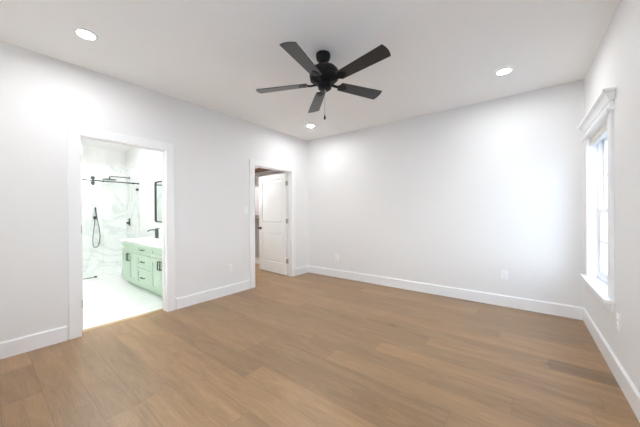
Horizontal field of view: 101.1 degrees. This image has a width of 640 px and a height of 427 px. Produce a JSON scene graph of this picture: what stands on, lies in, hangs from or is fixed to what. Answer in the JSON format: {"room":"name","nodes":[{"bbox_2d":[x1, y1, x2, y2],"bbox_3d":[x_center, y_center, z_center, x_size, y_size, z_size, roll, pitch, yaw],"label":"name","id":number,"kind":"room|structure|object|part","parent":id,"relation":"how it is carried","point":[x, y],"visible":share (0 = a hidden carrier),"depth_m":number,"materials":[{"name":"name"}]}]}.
{"room":"empty bedroom","nodes":[
{"label":"empty bedroom","id":0,"kind":"room"},
{"bbox_2d":[82,145,124,166],"bbox_3d":[-5.464,-0.114,5.429,0.120,2.740,2.400,0,0,38],"label":"wall","id":1,"kind":"structure","parent":0,"point":[94,155],"depth_m":6.00,"materials":[{"name":"white paint"}]},
{"bbox_2d":[82,162,126,271],"bbox_3d":[-5.368,0.083,5.357,0.120,2.345,2.400,0,0,38],"label":"wall","id":2,"kind":"structure","parent":0,"point":[109,199],"depth_m":5.90,"materials":[{"name":"stone"}]},
{"bbox_2d":[93,207,99,247],"bbox_3d":[-4.911,0.309,5.782,0.085,0.887,0.134,0,0,38],"label":"shower","id":3,"kind":"object","parent":2,"relation":"attached to","point":[94,217],"visible":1,"depth_m":5.76,"materials":[{"name":"grey metal"}]},
{"bbox_2d":[125,148,161,238],"bbox_3d":[-3.107,-0.127,5.197,3.900,2.740,0.132,0,0,38],"label":"wall","id":4,"kind":"structure","parent":0,"point":[150,161],"depth_m":5.70,"materials":[{"name":"white paint"}]},
{"bbox_2d":[82,179,138,184],"bbox_3d":[-4.407,-0.649,5.203,0.048,0.048,1.438,0,0,38],"label":"shower rail","id":5,"kind":"object","parent":4,"relation":"attached to","point":[82,179],"visible":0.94,"depth_m":5.37,"materials":[{"name":"grey"}]},
{"bbox_2d":[103,176,129,179],"bbox_3d":[-4.592,-0.802,5.937,0.250,0.108,0.500,0,0,38],"label":"shower","id":6,"kind":"object","parent":4,"relation":"attached to","point":[110,176],"visible":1,"depth_m":5.87,"materials":[{"name":"grey"}]},
{"bbox_2d":[154,181,161,221],"bbox_3d":[-2.940,-0.229,4.980,0.860,0.800,0.029,0,0,38],"label":"wall mirror","id":7,"kind":"object","parent":4,"relation":"attached to","point":[158,184],"visible":0.44,"depth_m":5.16,"materials":[{"name":"grey mirror"}]},
{"bbox_2d":[0,41,307,341],"bbox_3d":[-1.702,-0.130,3.726,0.120,2.740,4.590,0,0,38],"label":"wall","id":8,"kind":"structure","parent":0,"point":[40,94],"depth_m":2.75,"materials":[{"name":"white paint"}]},
{"bbox_2d":[0,326,66,358],"bbox_3d":[-2.719,1.177,2.289,0.015,0.145,0.759,0,0,38],"label":"baseboard","id":9,"kind":"structure","parent":8,"relation":"attached to","point":[20,345],"depth_m":2.40,"materials":[{"name":"white wood"}]},
{"bbox_2d":[80,139,82,329],"bbox_3d":[-2.825,0.226,3.003,0.843,2.020,0.155,0,0,38],"label":"door","id":10,"kind":"structure","parent":8,"relation":"in","point":[80,139],"depth_m":2.78,"materials":[{"name":"white wood"}]},
{"bbox_2d":[67,124,174,339],"bbox_3d":[-2.227,0.179,3.031,0.142,2.132,1.000,0,0,38],"label":"door frame","id":11,"kind":"structure","parent":8,"relation":"attached to","point":[74,132],"depth_m":2.72,"materials":[{"name":"white wood"}]},
{"bbox_2d":[176,280,249,309],"bbox_3d":[-1.507,1.166,3.863,0.015,0.145,1.157,0,0,38],"label":"baseboard","id":12,"kind":"structure","parent":8,"relation":"attached to","point":[185,301],"depth_m":3.77,"materials":[{"name":"white wood"}]},
{"bbox_2d":[228,264,231,271],"bbox_3d":[-1.378,0.835,4.038,0.009,0.116,0.072,0,0,38],"label":"wall outlet","id":13,"kind":"object","parent":8,"relation":"attached to","point":[229,265],"visible":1,"depth_m":4.03,"materials":[{"name":"white plastic"}]},
{"bbox_2d":[244,206,247,213],"bbox_3d":[-1.198,-0.057,4.274,0.011,0.116,0.072,0,0,38],"label":"light switch","id":14,"kind":"object","parent":8,"relation":"attached to","point":[245,207],"visible":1,"depth_m":4.27,"materials":[{"name":"white plastic"}]},
{"bbox_2d":[249,159,295,288],"bbox_3d":[-0.869,0.166,4.796,0.142,2.132,1.084,0,0,38],"label":"door frame","id":15,"kind":"structure","parent":8,"relation":"attached to","point":[252,163],"depth_m":5.05,"materials":[{"name":"white wood"}]},
{"bbox_2d":[258,173,287,274],"bbox_3d":[-0.980,0.208,5.477,0.946,2.020,0.155,0,0,43],"label":"door","id":16,"kind":"structure","parent":8,"relation":"in","point":[272,227],"depth_m":5.44,"materials":[{"name":"white wood"}]},
{"bbox_2d":[296,265,307,275],"bbox_3d":[-0.363,1.155,5.349,0.015,0.145,0.369,0,0,38],"label":"baseboard","id":17,"kind":"structure","parent":8,"relation":"attached to","point":[301,270],"depth_m":5.33,"materials":[{"name":"white wood"}]},
{"bbox_2d":[0,0,619,150],"bbox_3d":[-1.577,-1.561,3.694,8.406,0.120,4.710,0,0,38],"label":"ceiling","id":18,"kind":"structure","parent":0,"point":[215,55],"depth_m":2.37,"materials":[{"name":"white paint"}]},
{"bbox_2d":[74,28,97,40],"bbox_3d":[-1.947,-1.490,2.193,0.152,0.009,0.152,0,0,38],"label":"recessed light","id":19,"kind":"object","parent":18,"relation":"in","point":[84,33],"visible":1,"depth_m":2.19,"materials":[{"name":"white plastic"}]},
{"bbox_2d":[256,42,390,119],"bbox_3d":[0.061,-1.192,2.458,1.256,0.633,1.276,0,0,38],"label":"ceiling fan","id":20,"kind":"object","parent":18,"relation":"hanging from","point":[323,75],"visible":1,"depth_m":2.38,"materials":[{"name":"black metal"}]},
{"bbox_3d":[-0.366,-1.205,2.544,0.499,0.055,0.139,0,0,7],"label":"blade","id":21,"kind":"part","parent":20,"relation":"part of","materials":[{"name":"black laminate"}]},
{"bbox_3d":[-0.134,-1.228,2.114,0.139,0.027,0.499,0,0,25],"label":"blade","id":22,"kind":"part","parent":20,"relation":"part of","materials":[{"name":"black laminate"}]},
{"bbox_3d":[-0.031,-1.216,2.897,0.137,0.052,0.499,0,0,-11],"label":"blade","id":23,"kind":"part","parent":20,"relation":"part of","materials":[{"name":"black laminate"}]},
{"bbox_3d":[0.406,-1.250,2.690,0.499,0.053,0.137,0,0,-28],"label":"blade","id":24,"kind":"part","parent":20,"relation":"part of","materials":[{"name":"black laminate"}]},
{"bbox_3d":[0.346,-1.255,2.207,0.499,0.054,0.139,0,0,44],"label":"blade","id":25,"kind":"part","parent":20,"relation":"part of","materials":[{"name":"black laminate"}]},
{"bbox_2d":[495,67,512,74],"bbox_3d":[1.961,-1.514,2.807,0.152,0.009,0.152,0,0,38],"label":"recessed light","id":26,"kind":"object","parent":18,"relation":"in","point":[505,70],"visible":1,"depth_m":2.80,"materials":[{"name":"white"}]},
{"bbox_2d":[0,263,639,426],"bbox_3d":[-1.571,1.269,3.697,8.156,0.060,4.531,0,0,38],"label":"floor","id":27,"kind":"structure","parent":0,"point":[308,349],"depth_m":2.14,"materials":[{"name":"brown wood"}]},
{"bbox_2d":[85,176,96,278],"bbox_3d":[-4.570,0.262,4.947,0.062,1.982,0.802,0,0,38],"label":"shower door","id":28,"kind":"structure","parent":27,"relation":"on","point":[92,182],"depth_m":5.12,"materials":[{"name":"clear glass"}]},
{"bbox_2d":[82,308,162,332],"bbox_3d":[-2.280,1.240,3.080,0.075,0.010,0.836,0,0,38],"label":"threshold","id":29,"kind":"object","parent":27,"relation":"on","point":[158,310],"visible":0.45,"depth_m":3.04,"materials":[{"name":"beige wood"}]},
{"bbox_2d":[122,241,162,296],"bbox_3d":[-2.606,0.868,4.356,2.015,0.750,0.622,0,0,38],"label":"vanity cabinet","id":30,"kind":"object","parent":27,"relation":"on","point":[142,266],"visible":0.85,"depth_m":4.13,"materials":[{"name":"green paint"}]},
{"bbox_3d":[-3.422,0.907,4.647,0.359,0.490,0.020,0,0,38],"label":"cabinet door","id":31,"kind":"part","parent":30,"relation":"part of","materials":[{"name":"green paint"}]},
{"bbox_3d":[-3.279,0.577,4.535,0.724,0.148,0.020,0,0,38],"label":"drawer","id":32,"kind":"part","parent":30,"relation":"part of","materials":[{"name":"green paint"}]},
{"bbox_3d":[-3.133,0.906,4.425,0.359,0.490,0.020,0,0,38],"label":"cabinet door","id":33,"kind":"part","parent":30,"relation":"part of","materials":[{"name":"green paint"}]},
{"bbox_2d":[120,233,161,248],"bbox_3d":[-2.603,0.493,4.361,2.039,0.240,0.606,0,0,38],"label":"countertop","id":34,"kind":"structure","parent":30,"relation":"on","point":[146,241],"depth_m":4.43,"materials":[{"name":"white stone"}]},
{"bbox_2d":[147,228,159,237],"bbox_3d":[-3.049,0.364,4.827,0.068,0.182,0.212,0,0,38],"label":"faucet","id":35,"kind":"object","parent":34,"relation":"on","point":[156,229],"visible":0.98,"depth_m":4.84,"materials":[{"name":"grey metal"}]},
{"bbox_3d":[-2.764,1.012,4.141,0.559,0.276,0.020,0,0,38],"label":"drawer","id":36,"kind":"part","parent":30,"relation":"part of","materials":[{"name":"green paint"}]},
{"bbox_3d":[-2.765,0.762,4.140,0.559,0.204,0.020,0,0,38],"label":"drawer","id":37,"kind":"part","parent":30,"relation":"part of","materials":[{"name":"green paint"}]},
{"bbox_3d":[-2.766,0.576,4.140,0.559,0.148,0.020,0,0,38],"label":"drawer","id":38,"kind":"part","parent":30,"relation":"part of","materials":[{"name":"green paint"}]},
{"bbox_3d":[-2.398,0.903,3.859,0.354,0.490,0.020,0,0,38],"label":"cabinet door","id":39,"kind":"part","parent":30,"relation":"part of","materials":[{"name":"green paint"}]},
{"bbox_3d":[-2.257,0.574,3.748,0.714,0.148,0.020,0,0,38],"label":"drawer","id":40,"kind":"part","parent":30,"relation":"part of","materials":[{"name":"green paint"}]},
{"bbox_3d":[-2.113,0.902,3.639,0.354,0.490,0.020,0,0,38],"label":"cabinet door","id":41,"kind":"part","parent":30,"relation":"part of","materials":[{"name":"green paint"}]},
{"bbox_2d":[255,79,584,307],"bbox_3d":[-0.168,-0.144,5.516,8.406,2.740,0.120,0,0,38],"label":"wall","id":42,"kind":"structure","parent":0,"point":[459,197],"depth_m":3.73,"materials":[{"name":"white paint"}]},
{"bbox_2d":[255,168,277,174],"bbox_3d":[-1.377,-0.993,6.111,2.270,0.062,0.398,0,0,38],"label":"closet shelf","id":43,"kind":"object","parent":42,"relation":"attached to","point":[257,170],"visible":0.13,"depth_m":6.16,"materials":[{"name":"brown wood"}]},
{"bbox_2d":[308,265,582,319],"bbox_3d":[1.373,1.148,4.254,4.101,0.145,0.015,0,0,38],"label":"baseboard","id":44,"kind":"structure","parent":42,"relation":"attached to","point":[569,311],"depth_m":3.72,"materials":[{"name":"white wood"}]},
{"bbox_2d":[501,270,507,279],"bbox_3d":[2.417,0.805,3.451,0.072,0.116,0.009,0,0,38],"label":"wall outlet","id":45,"kind":"object","parent":42,"relation":"attached to","point":[504,274],"visible":1,"depth_m":3.45,"materials":[{"name":"white plastic"}]},
{"bbox_2d":[584,0,639,392],"bbox_3d":[1.666,-0.142,1.132,0.150,2.740,4.590,0,0,38],"label":"wall","id":46,"kind":"structure","parent":0,"point":[616,62],"depth_m":1.84,"materials":[{"name":"white paint"}]},
{"bbox_2d":[577,86,615,312],"bbox_3d":[2.600,-0.096,2.404,0.220,1.713,1.165,0,0,38],"label":"window","id":47,"kind":"structure","parent":46,"relation":"in","point":[598,235],"depth_m":2.66,"materials":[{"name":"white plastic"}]},
{"bbox_3d":[2.851,-0.066,2.810,0.020,1.450,0.091,0,0,38],"label":"casing","id":48,"kind":"part","parent":47,"relation":"part of","materials":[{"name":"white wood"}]},
{"bbox_3d":[2.536,-0.913,2.447,0.070,0.080,1.165,0,0,38],"label":"crown moulding","id":49,"kind":"part","parent":47,"relation":"part of","materials":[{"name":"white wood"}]},
{"bbox_3d":[2.573,0.675,2.430,0.124,0.028,1.097,0,0,38],"label":"window sill","id":50,"kind":"part","parent":47,"relation":"part of","materials":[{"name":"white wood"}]},
{"bbox_2d":[590,121,606,145],"bbox_3d":[2.588,-0.742,2.408,0.048,0.079,0.849,0,0,38],"label":"window blind","id":51,"kind":"object","parent":47,"relation":"attached to","point":[601,133],"visible":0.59,"depth_m":2.45,"materials":[{"name":"white plastic"}]},
{"bbox_3d":[2.588,-0.712,2.408,0.042,0.018,0.837,0,0,38],"label":"rail","id":52,"kind":"part","parent":51,"relation":"part of","materials":[{"name":"white plastic"}]},
{"bbox_3d":[2.653,-0.063,2.363,0.088,1.450,0.865,0,0,38],"label":"frame","id":53,"kind":"part","parent":47,"relation":"part of","materials":[{"name":"white plastic"}]},
{"bbox_3d":[2.637,0.290,2.378,0.026,0.673,0.805,0,0,38],"label":"sash","id":54,"kind":"part","parent":47,"relation":"part of","materials":[{"name":"white plastic"}]},
{"bbox_3d":[2.657,-0.387,2.358,0.026,0.742,0.805,0,0,38],"label":"sash","id":55,"kind":"part","parent":47,"relation":"part of","materials":[{"name":"white plastic"}]},
{"bbox_3d":[2.271,-0.060,2.058,0.020,1.450,0.091,0,0,38],"label":"casing","id":56,"kind":"part","parent":47,"relation":"part of","materials":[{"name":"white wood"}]},
{"bbox_2d":[583,307,639,421],"bbox_3d":[1.653,1.156,1.246,0.015,0.145,4.440,0,0,38],"label":"baseboard","id":57,"kind":"structure","parent":46,"relation":"attached to","point":[627,386],"depth_m":1.95,"materials":[{"name":"white wood"}]},
{"bbox_2d":[616,313,619,330],"bbox_3d":[2.188,0.798,1.936,0.009,0.116,0.072,0,0,38],"label":"wall outlet","id":58,"kind":"object","parent":46,"relation":"attached to","point":[617,315],"visible":1,"depth_m":1.92,"materials":[{"name":"white plastic"}]}
]}

